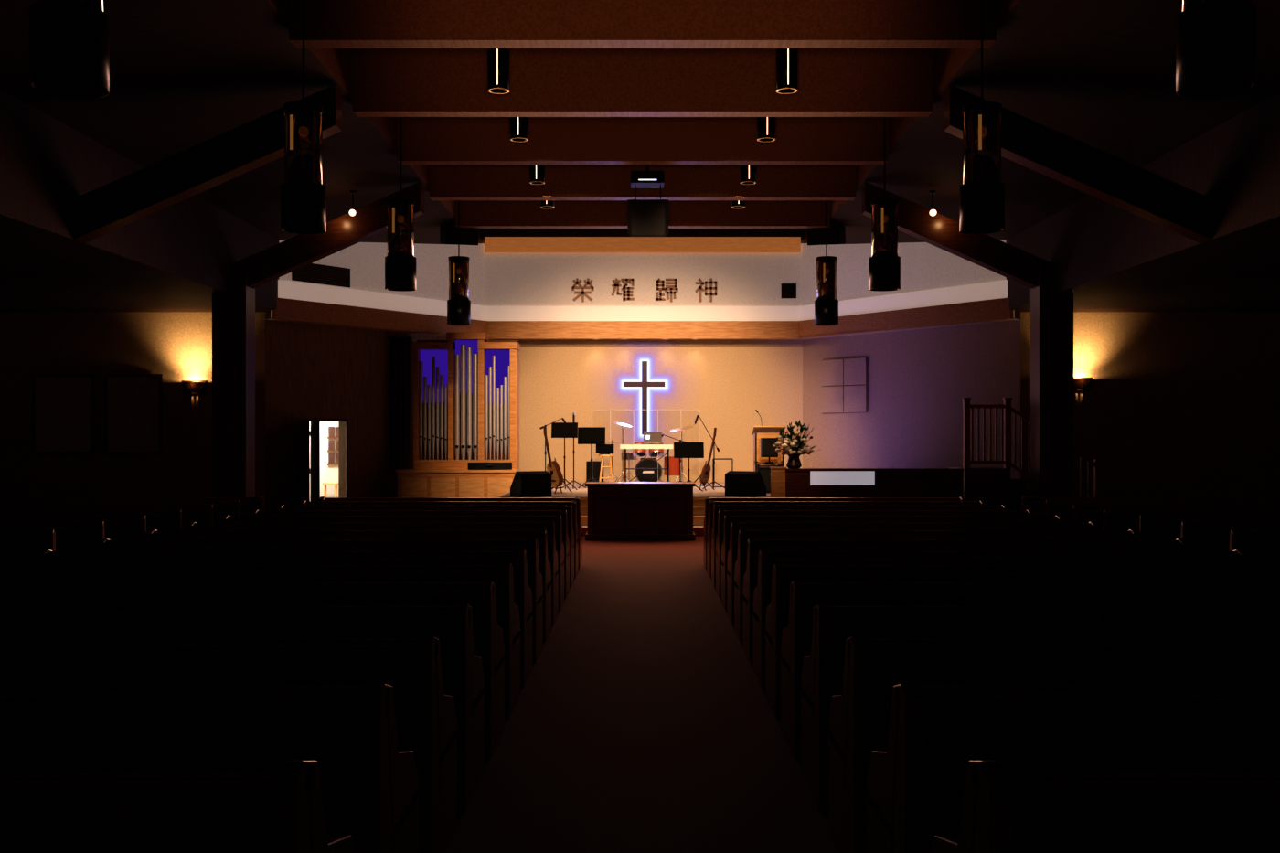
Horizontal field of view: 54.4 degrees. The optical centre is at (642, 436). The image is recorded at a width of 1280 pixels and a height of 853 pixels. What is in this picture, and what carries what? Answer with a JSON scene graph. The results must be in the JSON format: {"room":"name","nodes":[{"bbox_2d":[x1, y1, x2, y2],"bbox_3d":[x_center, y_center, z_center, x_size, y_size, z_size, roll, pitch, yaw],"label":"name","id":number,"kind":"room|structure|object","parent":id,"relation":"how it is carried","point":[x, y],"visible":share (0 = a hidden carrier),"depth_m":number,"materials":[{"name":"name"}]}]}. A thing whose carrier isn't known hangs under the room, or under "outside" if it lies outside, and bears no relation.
{"room":"church sanctuary","nodes":[
{"label":"church sanctuary","id":0,"kind":"room"},
{"bbox_2d":[0,311,265,511],"bbox_3d":[-10.255,-1.675,10.650,5.890,6.750,27.300,0,0,0],"label":"wall","id":1,"kind":"structure","parent":0,"point":[177,346],"depth_m":24.10,"materials":[{"name":"paint"}]},
{"bbox_2d":[32,373,94,454],"bbox_3d":[-11.200,-0.420,24.048,1.200,1.560,0.035,0,0,0],"label":"window","id":2,"kind":"structure","parent":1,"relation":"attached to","point":[62,404],"depth_m":24.06,"materials":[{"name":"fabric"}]},
{"bbox_2d":[104,373,162,454],"bbox_3d":[-9.840,-0.420,24.048,1.120,1.560,0.035,0,0,0],"label":"window","id":3,"kind":"structure","parent":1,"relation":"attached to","point":[133,402],"depth_m":24.06,"materials":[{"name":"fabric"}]},
{"bbox_2d":[320,421,338,497],"bbox_3d":[-6.808,0.400,26.914,2.090,2.600,4.237,0,0,36],"label":"hallway","id":4,"kind":"object","parent":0,"point":[328,473],"visible":0.02,"depth_m":28.21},
{"bbox_2d":[265,240,482,511],"bbox_3d":[-5.601,-1.675,26.609,0.200,6.750,6.068,0,0,36],"label":"wall","id":5,"kind":"structure","parent":0,"point":[320,371],"depth_m":25.35,"materials":[{"name":"wood"}]},
{"bbox_2d":[307,417,348,501],"bbox_3d":[-6.534,0.670,25.012,0.728,2.060,1.768,0,0,6],"label":"door","id":6,"kind":"structure","parent":5,"relation":"in","point":[313,423],"depth_m":24.91,"materials":[{"name":"brown wood"}]},
{"bbox_2d":[0,0,1279,312],"bbox_3d":[0.000,-3.725,13.000,26.400,2.650,32.000,0,0,0],"label":"ceiling","id":7,"kind":"structure","parent":0,"point":[185,74],"depth_m":15.65,"materials":[{"name":"brown wood"}]},
{"bbox_2d":[29,0,109,98],"bbox_3d":[-3.500,-3.585,7.600,0.450,2.930,0.450,0,0,0],"label":"pendant lantern","id":8,"kind":"object","parent":7,"relation":"hanging from","point":[69,39],"visible":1,"depth_m":7.43,"materials":[{"name":"black metal"}]},
{"bbox_2d":[74,84,341,243],"bbox_3d":[-5.350,-3.350,15.350,3.200,1.900,0.300,0,0,0],"label":"beam","id":9,"kind":"structure","parent":7,"relation":"attached to","point":[249,146],"depth_m":15.20,"materials":[{"name":"brown wood"}]},
{"bbox_2d":[280,0,326,234],"bbox_3d":[-3.500,-3.585,12.840,0.450,2.930,0.450,0,0,0],"label":"pendant lantern","id":10,"kind":"object","parent":7,"relation":"hanging from","point":[303,191],"visible":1,"depth_m":12.68,"materials":[{"name":"black metal"}]},
{"bbox_2d":[234,181,423,287],"bbox_3d":[-5.350,-3.350,21.150,3.200,1.900,0.300,0,0,0],"label":"beam","id":11,"kind":"structure","parent":7,"relation":"attached to","point":[344,231],"depth_m":21.00,"materials":[{"name":"brown wood"}]},
{"bbox_2d":[384,117,415,291],"bbox_3d":[-3.500,-3.585,18.000,0.450,2.930,0.450,0,0,0],"label":"pendant lantern","id":12,"kind":"object","parent":7,"relation":"hanging from","point":[400,261],"visible":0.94,"depth_m":17.83,"materials":[{"name":"black metal"}]},
{"bbox_2d":[447,200,470,325],"bbox_3d":[-3.500,-3.585,23.700,0.450,2.930,0.450,0,0,0],"label":"pendant lantern","id":13,"kind":"object","parent":7,"relation":"hanging from","point":[458,304],"visible":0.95,"depth_m":23.53,"materials":[{"name":"black metal"}]},
{"bbox_2d":[439,220,479,245],"bbox_3d":[-3.700,-4.453,25.299,0.780,1.169,0.480,0,0,-17],"label":"loudspeaker","id":14,"kind":"object","parent":7,"relation":"hanging from","point":[448,230],"visible":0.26,"depth_m":25.12,"materials":[{"name":"black plastic"}]},
{"bbox_2d":[487,48,509,94],"bbox_3d":[-1.750,-4.619,15.100,0.270,0.862,0.270,0,0,0],"label":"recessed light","id":15,"kind":"object","parent":7,"relation":"in","point":[498,58],"visible":0.91,"depth_m":14.99,"materials":[{"name":"black metal"}]},
{"bbox_2d":[509,117,528,142],"bbox_3d":[-1.750,-4.619,17.600,0.270,0.862,0.270,0,0,0],"label":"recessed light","id":16,"kind":"object","parent":7,"relation":"in","point":[518,125],"visible":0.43,"depth_m":17.49,"materials":[{"name":"black metal"}]},
{"bbox_2d":[352,48,932,117],"bbox_3d":[0.000,-4.625,16.240,7.500,0.850,0.280,0,0,0],"label":"beam","id":17,"kind":"structure","parent":7,"relation":"attached to","point":[388,82],"depth_m":16.10,"materials":[{"name":"brown wood"}]},
{"bbox_2d":[288,0,996,48],"bbox_3d":[0.000,-4.625,13.340,7.500,0.850,0.280,0,0,0],"label":"beam","id":18,"kind":"structure","parent":7,"relation":"attached to","point":[328,24],"depth_m":13.20,"materials":[{"name":"brown wood"}]},
{"bbox_2d":[396,117,888,164],"bbox_3d":[0.000,-4.625,19.140,7.500,0.850,0.280,0,0,0],"label":"beam","id":19,"kind":"structure","parent":7,"relation":"attached to","point":[424,140],"depth_m":19.00,"materials":[{"name":"brown wood"}]},
{"bbox_2d":[429,164,855,200],"bbox_3d":[0.000,-4.625,22.040,7.500,0.850,0.280,0,0,0],"label":"beam","id":20,"kind":"structure","parent":7,"relation":"attached to","point":[447,182],"depth_m":21.90,"materials":[{"name":"brown wood"}]},
{"bbox_2d":[455,200,830,228],"bbox_3d":[0.000,-4.625,25.040,7.500,0.850,0.280,0,0,0],"label":"beam","id":21,"kind":"structure","parent":7,"relation":"attached to","point":[474,214],"depth_m":24.90,"materials":[{"name":"brown wood"}]},
{"bbox_2d":[479,228,806,240],"bbox_3d":[0.000,-4.800,28.740,7.560,0.500,0.420,0,0,0],"label":"beam","id":22,"kind":"structure","parent":7,"relation":"attached to","point":[483,232],"depth_m":28.53,"materials":[{"name":"wood"}]},
{"bbox_2d":[627,184,668,236],"bbox_3d":[0.090,-3.777,21.000,0.700,0.872,0.585,0,0,0],"label":"loudspeaker","id":23,"kind":"object","parent":7,"relation":"hanging from","point":[645,218],"visible":1,"depth_m":20.79,"materials":[{"name":"black plastic"}]},
{"bbox_2d":[630,164,664,188],"bbox_3d":[0.080,-4.640,21.033,0.560,0.820,0.535,0,0,0],"label":"ceiling projector","id":24,"kind":"object","parent":7,"relation":"hanging from","point":[647,178],"depth_m":20.77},
{"bbox_2d":[757,117,776,142],"bbox_3d":[1.750,-4.619,17.600,0.270,0.862,0.270,0,0,0],"label":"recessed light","id":25,"kind":"object","parent":7,"relation":"in","point":[765,125],"visible":0.54,"depth_m":17.49,"materials":[{"name":"black metal"}]},
{"bbox_2d":[776,48,798,94],"bbox_3d":[1.750,-4.619,15.100,0.270,0.862,0.270,0,0,0],"label":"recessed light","id":26,"kind":"object","parent":7,"relation":"in","point":[786,58],"visible":0.94,"depth_m":14.99,"materials":[{"name":"black metal"}]},
{"bbox_2d":[806,220,845,245],"bbox_3d":[3.700,-4.453,25.299,0.780,1.169,0.480,0,0,17],"label":"loudspeaker","id":27,"kind":"object","parent":7,"relation":"hanging from","point":[837,230],"visible":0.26,"depth_m":25.12,"materials":[{"name":"black plastic"}]},
{"bbox_2d":[814,200,838,325],"bbox_3d":[3.500,-3.585,23.700,0.450,2.930,0.450,0,0,0],"label":"pendant lantern","id":28,"kind":"object","parent":7,"relation":"hanging from","point":[826,304],"visible":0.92,"depth_m":23.53,"materials":[{"name":"black metal"}]},
{"bbox_2d":[869,117,900,291],"bbox_3d":[3.500,-3.585,18.000,0.450,2.930,0.450,0,0,0],"label":"pendant lantern","id":29,"kind":"object","parent":7,"relation":"hanging from","point":[884,261],"visible":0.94,"depth_m":17.83,"materials":[{"name":"black metal"}]},
{"bbox_2d":[862,181,1051,287],"bbox_3d":[5.350,-3.350,21.150,3.200,1.900,0.300,0,0,0],"label":"beam","id":30,"kind":"structure","parent":7,"relation":"attached to","point":[941,231],"depth_m":21.00,"materials":[{"name":"brown wood"}]},
{"bbox_2d":[959,0,1004,234],"bbox_3d":[3.500,-3.585,12.840,0.450,2.930,0.450,0,0,0],"label":"pendant lantern","id":31,"kind":"object","parent":7,"relation":"hanging from","point":[982,191],"visible":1,"depth_m":12.67,"materials":[{"name":"black metal"}]},
{"bbox_2d":[943,84,1211,243],"bbox_3d":[5.350,-3.350,15.350,3.200,1.900,0.300,0,0,0],"label":"beam","id":32,"kind":"structure","parent":7,"relation":"attached to","point":[1036,146],"depth_m":15.20,"materials":[{"name":"brown wood"}]},
{"bbox_2d":[1175,0,1256,98],"bbox_3d":[3.500,-3.585,7.600,0.450,2.930,0.450,0,0,0],"label":"pendant lantern","id":33,"kind":"object","parent":7,"relation":"hanging from","point":[1216,39],"visible":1,"depth_m":7.43,"materials":[{"name":"black metal"}]},
{"bbox_2d":[446,536,839,852],"bbox_3d":[0.000,1.700,15.000,26.000,0.001,36.000,0,0,0],"label":"floor","id":34,"kind":"structure","parent":0,"point":[643,721],"depth_m":7.00,"materials":[{"name":"red carpet"}]},
{"bbox_2d":[0,528,56,565],"bbox_3d":[-6.617,1.235,10.110,3.400,0.930,0.900,0,0,-20],"label":"pew","id":35,"kind":"object","parent":34,"relation":"on","point":[16,548],"visible":0.4,"depth_m":10.28,"materials":[{"name":"brown wood"}]},
{"bbox_2d":[0,521,105,551],"bbox_3d":[-6.617,1.235,11.060,3.400,0.930,0.900,0,0,-20],"label":"pew","id":36,"kind":"object","parent":34,"relation":"on","point":[69,537],"visible":0.3,"depth_m":11.22,"materials":[{"name":"brown wood"}]},
{"bbox_2d":[0,514,146,539],"bbox_3d":[-6.617,1.235,12.010,3.400,0.930,0.900,0,0,-20],"label":"pew","id":37,"kind":"object","parent":34,"relation":"on","point":[125,527],"visible":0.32,"depth_m":12.16,"materials":[{"name":"brown wood"}]},
{"bbox_2d":[0,508,181,531],"bbox_3d":[-6.617,1.235,12.960,3.400,0.930,0.900,0,0,-20],"label":"pew","id":38,"kind":"object","parent":34,"relation":"on","point":[155,519],"visible":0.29,"depth_m":13.07,"materials":[{"name":"brown wood"}]},
{"bbox_2d":[0,503,212,530],"bbox_3d":[-6.617,1.235,13.910,3.400,0.930,0.900,0,0,-20],"label":"pew","id":39,"kind":"object","parent":34,"relation":"on","point":[198,514],"visible":0.23,"depth_m":13.94,"materials":[{"name":"brown wood"}]},
{"bbox_2d":[0,499,239,522],"bbox_3d":[-6.617,1.235,14.860,3.400,0.930,0.900,0,0,-20],"label":"pew","id":40,"kind":"object","parent":34,"relation":"on","point":[219,508],"visible":0.22,"depth_m":14.82,"materials":[{"name":"brown wood"}]},
{"bbox_2d":[0,683,418,852],"bbox_3d":[-2.450,1.235,4.240,3.300,0.930,0.900,0,0,0],"label":"pew","id":41,"kind":"object","parent":34,"relation":"on","point":[369,787],"visible":0.69,"depth_m":3.90,"materials":[{"name":"brown wood"}]},
{"bbox_2d":[0,636,457,852],"bbox_3d":[-2.450,1.235,5.160,3.300,0.930,0.900,0,0,0],"label":"pew","id":42,"kind":"object","parent":34,"relation":"on","point":[426,719],"visible":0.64,"depth_m":4.82,"materials":[{"name":"brown wood"}]},
{"bbox_2d":[212,263,255,497],"bbox_3d":[-6.950,-0.600,21.150,0.570,4.600,0.500,0,0,0],"label":"column","id":43,"kind":"structure","parent":34,"relation":"on","point":[233,313],"depth_m":20.90,"materials":[{"name":"brown wood"}]},
{"bbox_2d":[0,604,484,811],"bbox_3d":[-2.450,1.235,6.080,3.300,0.930,0.900,0,0,0],"label":"pew","id":44,"kind":"object","parent":34,"relation":"on","point":[463,671],"visible":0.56,"depth_m":5.74,"materials":[{"name":"brown wood"}]},
{"bbox_2d":[0,580,504,758],"bbox_3d":[-2.450,1.235,7.000,3.300,0.930,0.900,0,0,0],"label":"pew","id":45,"kind":"object","parent":34,"relation":"on","point":[488,637],"visible":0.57,"depth_m":6.64,"materials":[{"name":"brown wood"}]},
{"bbox_2d":[0,563,520,719],"bbox_3d":[-2.450,1.235,7.920,3.300,0.930,0.900,0,0,0],"label":"pew","id":46,"kind":"object","parent":34,"relation":"on","point":[507,612],"visible":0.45,"depth_m":7.56,"materials":[{"name":"brown wood"}]},
{"bbox_2d":[34,549,533,688],"bbox_3d":[-2.450,1.235,8.840,3.300,0.930,0.900,0,0,0],"label":"pew","id":47,"kind":"object","parent":34,"relation":"on","point":[522,592],"visible":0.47,"depth_m":8.48,"materials":[{"name":"brown wood"}]},
{"bbox_2d":[95,538,543,662],"bbox_3d":[-2.450,1.235,9.760,3.300,0.930,0.900,0,0,0],"label":"pew","id":48,"kind":"object","parent":34,"relation":"on","point":[530,546],"visible":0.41,"depth_m":9.39,"materials":[{"name":"brown wood"}]},
{"bbox_2d":[144,529,551,642],"bbox_3d":[-2.450,1.235,10.680,3.300,0.930,0.900,0,0,0],"label":"pew","id":49,"kind":"object","parent":34,"relation":"on","point":[541,535],"visible":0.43,"depth_m":10.31,"materials":[{"name":"brown wood"}]},
{"bbox_2d":[185,521,558,625],"bbox_3d":[-2.450,1.235,11.600,3.300,0.930,0.900,0,0,0],"label":"pew","id":50,"kind":"object","parent":34,"relation":"on","point":[549,527],"visible":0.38,"depth_m":11.22,"materials":[{"name":"brown wood"}]},
{"bbox_2d":[220,514,564,611],"bbox_3d":[-2.450,1.235,12.520,3.300,0.930,0.900,0,0,0],"label":"pew","id":51,"kind":"object","parent":34,"relation":"on","point":[225,518],"visible":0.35,"depth_m":12.15,"materials":[{"name":"brown wood"}]},
{"bbox_2d":[250,509,569,598],"bbox_3d":[-2.450,1.235,13.440,3.300,0.930,0.900,0,0,0],"label":"pew","id":52,"kind":"object","parent":34,"relation":"on","point":[254,512],"visible":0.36,"depth_m":13.07,"materials":[{"name":"brown wood"}]},
{"bbox_2d":[276,504,574,587],"bbox_3d":[-2.450,1.235,14.360,3.300,0.930,0.900,0,0,0],"label":"pew","id":53,"kind":"object","parent":34,"relation":"on","point":[280,507],"visible":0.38,"depth_m":13.99,"materials":[{"name":"brown wood"}]},
{"bbox_2d":[298,500,578,578],"bbox_3d":[-2.450,1.235,15.280,3.300,0.930,0.900,0,0,0],"label":"pew","id":54,"kind":"object","parent":34,"relation":"on","point":[572,503],"visible":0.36,"depth_m":14.92,"materials":[{"name":"brown wood"}]},
{"bbox_2d":[319,496,582,570],"bbox_3d":[-2.450,1.235,16.200,3.300,0.930,0.900,0,0,0],"label":"pew","id":55,"kind":"object","parent":34,"relation":"on","point":[322,498],"visible":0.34,"depth_m":15.84,"materials":[{"name":"brown wood"}]},
{"bbox_2d":[395,332,520,497],"bbox_3d":[-3.935,-0.260,26.625,2.550,3.920,1.250,0,0,0],"label":"pipe organ","id":56,"kind":"object","parent":34,"relation":"on","point":[466,385],"visible":0.96,"depth_m":26.77,"materials":[{"name":"brown wood"}]},
{"bbox_2d":[499,482,770,536],"bbox_3d":[1.475,1.390,25.030,8.050,0.620,7.880,0,0,0],"label":"stage platform","id":57,"kind":"object","parent":34,"relation":"on","point":[698,496],"visible":0.07,"depth_m":22.11,"materials":[{"name":"brown wood"}]},
{"bbox_2d":[510,470,551,497],"bbox_3d":[-2.003,0.852,22.269,0.600,0.449,0.465,0,0,-32],"label":"stage monitor speaker","id":58,"kind":"object","parent":57,"relation":"on","point":[528,484],"visible":1,"depth_m":22.08},
{"bbox_2d":[543,426,572,493],"bbox_3d":[-1.585,0.442,23.353,0.624,1.258,0.388,0,0,-38],"label":"acoustic guitar","id":59,"kind":"object","parent":57,"relation":"on","point":[553,467],"visible":0.91,"depth_m":23.20,"materials":[{"name":"brown wood"}]},
{"bbox_2d":[551,422,577,490],"bbox_3d":[-1.565,0.401,24.986,0.534,1.345,0.465,0,0,0],"label":"music stand","id":60,"kind":"object","parent":57,"relation":"on","point":[559,430],"visible":0.88,"depth_m":24.92,"materials":[{"name":"black metal"}]},
{"bbox_2d":[577,426,605,488],"bbox_3d":[-1.049,0.446,25.573,0.560,1.253,0.465,0,0,0],"label":"music stand","id":61,"kind":"object","parent":57,"relation":"on","point":[586,435],"visible":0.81,"depth_m":25.51,"materials":[{"name":"black metal"}]},
{"bbox_2d":[586,421,693,481],"bbox_3d":[-0.062,0.380,27.204,2.295,1.386,1.521,0,0,0],"label":"drum kit","id":62,"kind":"object","parent":57,"relation":"on","point":[648,474],"visible":0.76,"depth_m":26.70,"materials":[{"name":"grey"}]},
{"bbox_2d":[619,443,672,481],"bbox_3d":[0.079,0.615,25.000,1.060,0.919,0.500,0,0,0],"label":"electronic keyboard","id":63,"kind":"object","parent":57,"relation":"on","point":[624,446],"visible":0.85,"depth_m":24.85,"materials":[{"name":"white plastic"}]},
{"bbox_2d":[673,442,703,491],"bbox_3d":[0.898,0.596,24.273,0.580,0.953,0.465,0,0,0],"label":"music stand","id":64,"kind":"object","parent":57,"relation":"on","point":[681,450],"visible":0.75,"depth_m":24.21,"materials":[{"name":"black metal"}]},
{"bbox_2d":[725,470,766,497],"bbox_3d":[1.840,0.852,22.269,0.600,0.449,0.465,0,0,32],"label":"stage monitor speaker","id":65,"kind":"object","parent":57,"relation":"on","point":[745,484],"visible":1,"depth_m":22.08},
{"bbox_2d":[751,409,785,471],"bbox_3d":[2.485,0.276,24.611,0.620,1.603,0.543,0,0,0],"label":"pulpit","id":66,"kind":"object","parent":57,"relation":"on","point":[758,432],"visible":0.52,"depth_m":24.37,"materials":[{"name":"brown wood"}]},
{"bbox_2d":[756,437,782,493],"bbox_3d":[2.402,0.557,23.597,0.460,1.040,0.306,0,0,0],"label":"computer monitor","id":67,"kind":"object","parent":57,"relation":"on","point":[767,450],"visible":0.44,"depth_m":23.48,"materials":[{"name":"black plastic"}]},
{"bbox_2d":[585,481,695,540],"bbox_3d":[-0.040,1.235,20.600,1.800,0.930,0.700,0,0,0],"label":"table","id":68,"kind":"object","parent":34,"relation":"on","point":[616,510],"visible":1,"depth_m":20.30,"materials":[{"name":"brown wood"}]},
{"bbox_2d":[703,496,966,570],"bbox_3d":[2.450,1.235,16.200,3.300,0.930,0.900,0,0,0],"label":"pew","id":69,"kind":"object","parent":34,"relation":"on","point":[708,498],"visible":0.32,"depth_m":15.84,"materials":[{"name":"brown wood"}]},
{"bbox_2d":[706,500,986,578],"bbox_3d":[2.450,1.235,15.280,3.300,0.930,0.900,0,0,0],"label":"pew","id":70,"kind":"object","parent":34,"relation":"on","point":[711,503],"visible":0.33,"depth_m":14.92,"materials":[{"name":"brown wood"}]},
{"bbox_2d":[711,504,1009,587],"bbox_3d":[2.450,1.235,14.360,3.300,0.930,0.900,0,0,0],"label":"pew","id":71,"kind":"object","parent":34,"relation":"on","point":[1004,507],"visible":0.23,"depth_m":13.99,"materials":[{"name":"brown wood"}]},
{"bbox_2d":[769,466,963,497],"bbox_3d":[3.935,1.120,21.890,3.390,1.160,0.240,0,0,0],"label":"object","id":72,"kind":"object","parent":34,"relation":"on","point":[785,482],"visible":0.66,"depth_m":21.83,"materials":[{"name":"brown wood"}]},
{"bbox_2d":[768,419,819,468],"bbox_3d":[2.685,0.135,21.886,0.915,0.864,0.685,0,0,14],"label":"flower arrangement","id":73,"kind":"object","parent":72,"relation":"on","point":[794,452],"visible":1,"depth_m":21.82,"materials":[{"name":"white plant"}]},
{"bbox_2d":[715,509,1034,598],"bbox_3d":[2.450,1.235,13.440,3.300,0.930,0.900,0,0,0],"label":"pew","id":74,"kind":"object","parent":34,"relation":"on","point":[721,512],"visible":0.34,"depth_m":13.07,"materials":[{"name":"brown wood"}]},
{"bbox_2d":[721,514,1065,611],"bbox_3d":[2.450,1.235,12.520,3.300,0.930,0.900,0,0,0],"label":"pew","id":75,"kind":"object","parent":34,"relation":"on","point":[1059,518],"visible":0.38,"depth_m":12.15,"materials":[{"name":"brown wood"}]},
{"bbox_2d":[726,521,1099,625],"bbox_3d":[2.450,1.235,11.600,3.300,0.930,0.900,0,0,0],"label":"pew","id":76,"kind":"object","parent":34,"relation":"on","point":[735,527],"visible":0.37,"depth_m":11.23,"materials":[{"name":"brown wood"}]},
{"bbox_2d":[734,529,1141,642],"bbox_3d":[2.450,1.235,10.680,3.300,0.930,0.900,0,0,0],"label":"pew","id":77,"kind":"object","parent":34,"relation":"on","point":[743,535],"visible":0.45,"depth_m":10.31,"materials":[{"name":"brown wood"}]},
{"bbox_2d":[742,538,1190,662],"bbox_3d":[2.450,1.235,9.760,3.300,0.930,0.900,0,0,0],"label":"pew","id":78,"kind":"object","parent":34,"relation":"on","point":[754,546],"visible":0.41,"depth_m":9.39,"materials":[{"name":"brown wood"}]},
{"bbox_2d":[949,467,1030,511],"bbox_3d":[6.755,1.135,22.420,2.190,1.130,1.160,0,0,0],"label":"staircase","id":79,"kind":"structure","parent":34,"relation":"on","point":[995,485],"depth_m":21.84,"materials":[{"name":"brown wood"}]},
{"bbox_2d":[961,397,1100,498],"bbox_3d":[6.843,0.478,21.900,2.415,2.303,0.130,0,0,0],"label":"stair railing","id":80,"kind":"object","parent":79,"relation":"on","point":[1008,409],"visible":0.74,"depth_m":21.88,"materials":[{"name":"brown wood"}]},
{"bbox_2d":[752,549,1250,688],"bbox_3d":[2.450,1.235,8.840,3.300,0.930,0.900,0,0,0],"label":"pew","id":81,"kind":"object","parent":34,"relation":"on","point":[762,592],"visible":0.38,"depth_m":8.48,"materials":[{"name":"brown wood"}]},
{"bbox_2d":[765,563,1279,719],"bbox_3d":[2.450,1.235,7.920,3.300,0.930,0.900,0,0,0],"label":"pew","id":82,"kind":"object","parent":34,"relation":"on","point":[777,612],"visible":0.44,"depth_m":7.56,"materials":[{"name":"brown wood"}]},
{"bbox_2d":[780,580,1279,758],"bbox_3d":[2.450,1.235,7.000,3.300,0.930,0.900,0,0,0],"label":"pew","id":83,"kind":"object","parent":34,"relation":"on","point":[796,637],"visible":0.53,"depth_m":6.64,"materials":[{"name":"brown wood"}]},
{"bbox_2d":[800,604,1279,811],"bbox_3d":[2.450,1.235,6.080,3.300,0.930,0.900,0,0,0],"label":"pew","id":84,"kind":"object","parent":34,"relation":"on","point":[822,671],"visible":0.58,"depth_m":5.74,"materials":[{"name":"brown wood"}]},
{"bbox_2d":[1030,263,1073,497],"bbox_3d":[6.950,-0.600,21.150,0.570,4.600,0.500,0,0,0],"label":"column","id":85,"kind":"structure","parent":34,"relation":"on","point":[1051,313],"depth_m":20.90,"materials":[{"name":"brown wood"}]},
{"bbox_2d":[828,636,1279,852],"bbox_3d":[2.450,1.235,5.160,3.300,0.930,0.900,0,0,0],"label":"pew","id":86,"kind":"object","parent":34,"relation":"on","point":[858,719],"visible":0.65,"depth_m":4.82,"materials":[{"name":"brown wood"}]},
{"bbox_2d":[866,683,1279,852],"bbox_3d":[2.450,1.235,4.240,3.300,0.930,0.900,0,0,0],"label":"pew","id":87,"kind":"object","parent":34,"relation":"on","point":[915,787],"visible":0.66,"depth_m":3.90,"materials":[{"name":"brown wood"}]},
{"bbox_2d":[1045,499,1279,522],"bbox_3d":[6.617,1.235,14.860,3.400,0.930,0.900,0,0,20],"label":"pew","id":88,"kind":"object","parent":34,"relation":"on","point":[1053,508],"visible":0.19,"depth_m":14.83,"materials":[{"name":"brown wood"}]},
{"bbox_2d":[1073,503,1279,530],"bbox_3d":[6.617,1.235,13.910,3.400,0.930,0.900,0,0,20],"label":"pew","id":89,"kind":"object","parent":34,"relation":"on","point":[1082,514],"visible":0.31,"depth_m":13.95,"materials":[{"name":"brown wood"}]},
{"bbox_2d":[1104,508,1279,531],"bbox_3d":[6.617,1.235,12.960,3.400,0.930,0.900,0,0,20],"label":"pew","id":90,"kind":"object","parent":34,"relation":"on","point":[1114,519],"visible":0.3,"depth_m":13.08,"materials":[{"name":"brown wood"}]},
{"bbox_2d":[1139,514,1279,539],"bbox_3d":[6.617,1.235,12.010,3.400,0.930,0.900,0,0,20],"label":"pew","id":91,"kind":"object","parent":34,"relation":"on","point":[1150,527],"visible":0.2,"depth_m":12.16,"materials":[{"name":"brown wood"}]},
{"bbox_2d":[1180,521,1279,551],"bbox_3d":[6.617,1.235,11.060,3.400,0.930,0.900,0,0,20],"label":"pew","id":92,"kind":"object","parent":34,"relation":"on","point":[1201,537],"visible":0.29,"depth_m":11.22,"materials":[{"name":"brown wood"}]},
{"bbox_2d":[1228,528,1279,565],"bbox_3d":[6.617,1.235,10.110,3.400,0.930,0.900,0,0,20],"label":"pew","id":93,"kind":"object","parent":34,"relation":"on","point":[1264,547],"visible":0.33,"depth_m":10.29,"materials":[{"name":"brown wood"}]},
{"bbox_2d":[482,240,802,482],"bbox_3d":[0.000,-1.675,29.100,7.560,6.750,0.200,0,0,0],"label":"wall","id":94,"kind":"structure","parent":0,"point":[726,380],"depth_m":29.00,"materials":[{"name":"paint"}]},
{"bbox_2d":[618,355,671,440],"bbox_3d":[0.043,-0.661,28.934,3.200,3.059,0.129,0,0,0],"label":"cross","id":95,"kind":"object","parent":94,"relation":"attached to","point":[644,384],"visible":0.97,"depth_m":28.99,"materials":[{"name":"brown wood"}]},
{"bbox_2d":[278,239,1006,306],"bbox_3d":[0.000,-3.335,26.110,14.133,2.170,4.920,0,0,0],"label":"wall","id":96,"kind":"structure","parent":0,"point":[495,279],"depth_m":28.55,"materials":[{"name":"paint"}]},
{"bbox_2d":[291,263,350,287],"bbox_3d":[-6.348,-3.200,24.620,0.031,0.380,1.450,0,0,35],"label":"air vent","id":97,"kind":"object","parent":96,"relation":"in","point":[312,272],"visible":0.84,"depth_m":24.64,"materials":[{"name":"black metal"}]},
{"bbox_2d":[271,297,1013,339],"bbox_3d":[0.000,-2.430,26.081,14.133,0.400,4.978,0,0,0],"label":"trim","id":98,"kind":"structure","parent":96,"relation":"attached to","point":[286,309],"depth_m":27.33,"materials":[{"name":"brown wood"}]},
{"bbox_2d":[484,236,800,253],"bbox_3d":[0.000,-4.375,28.500,7.220,0.350,0.140,0,0,0],"label":"trim","id":99,"kind":"structure","parent":96,"relation":"attached to","point":[492,244],"depth_m":28.43,"materials":[{"name":"wood"}]},
{"bbox_2d":[277,279,1007,320],"bbox_3d":[0.000,-2.805,26.096,14.133,0.350,4.949,0,0,0],"label":"soffit","id":100,"kind":"structure","parent":96,"relation":"attached to","point":[286,289],"depth_m":27.19,"materials":[{"name":"paint"}]},
{"bbox_2d":[266,318,1018,339],"bbox_3d":[0.000,-2.250,26.300,14.620,0.001,5.400,0,0,0],"label":"ceiling","id":101,"kind":"structure","parent":0,"point":[270,318],"depth_m":25.85,"materials":[{"name":"paint"}]},
{"bbox_2d":[802,240,1020,478],"bbox_3d":[5.601,-1.675,26.609,0.200,6.750,6.068,0,0,-36],"label":"wall","id":102,"kind":"structure","parent":0,"point":[918,379],"depth_m":26.17,"materials":[{"name":"paint"}]},
{"bbox_2d":[821,356,867,413],"bbox_3d":[4.513,-1.130,27.873,0.056,1.220,1.400,0,0,-36],"label":"acoustic panel","id":103,"kind":"object","parent":102,"relation":"attached to","point":[844,380],"visible":1,"depth_m":27.81,"materials":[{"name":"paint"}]},
{"bbox_2d":[1020,311,1279,501],"bbox_3d":[10.255,-1.675,10.650,5.890,6.750,27.300,0,0,0],"label":"wall","id":104,"kind":"structure","parent":0,"point":[1178,405],"depth_m":24.10,"materials":[{"name":"paint"}]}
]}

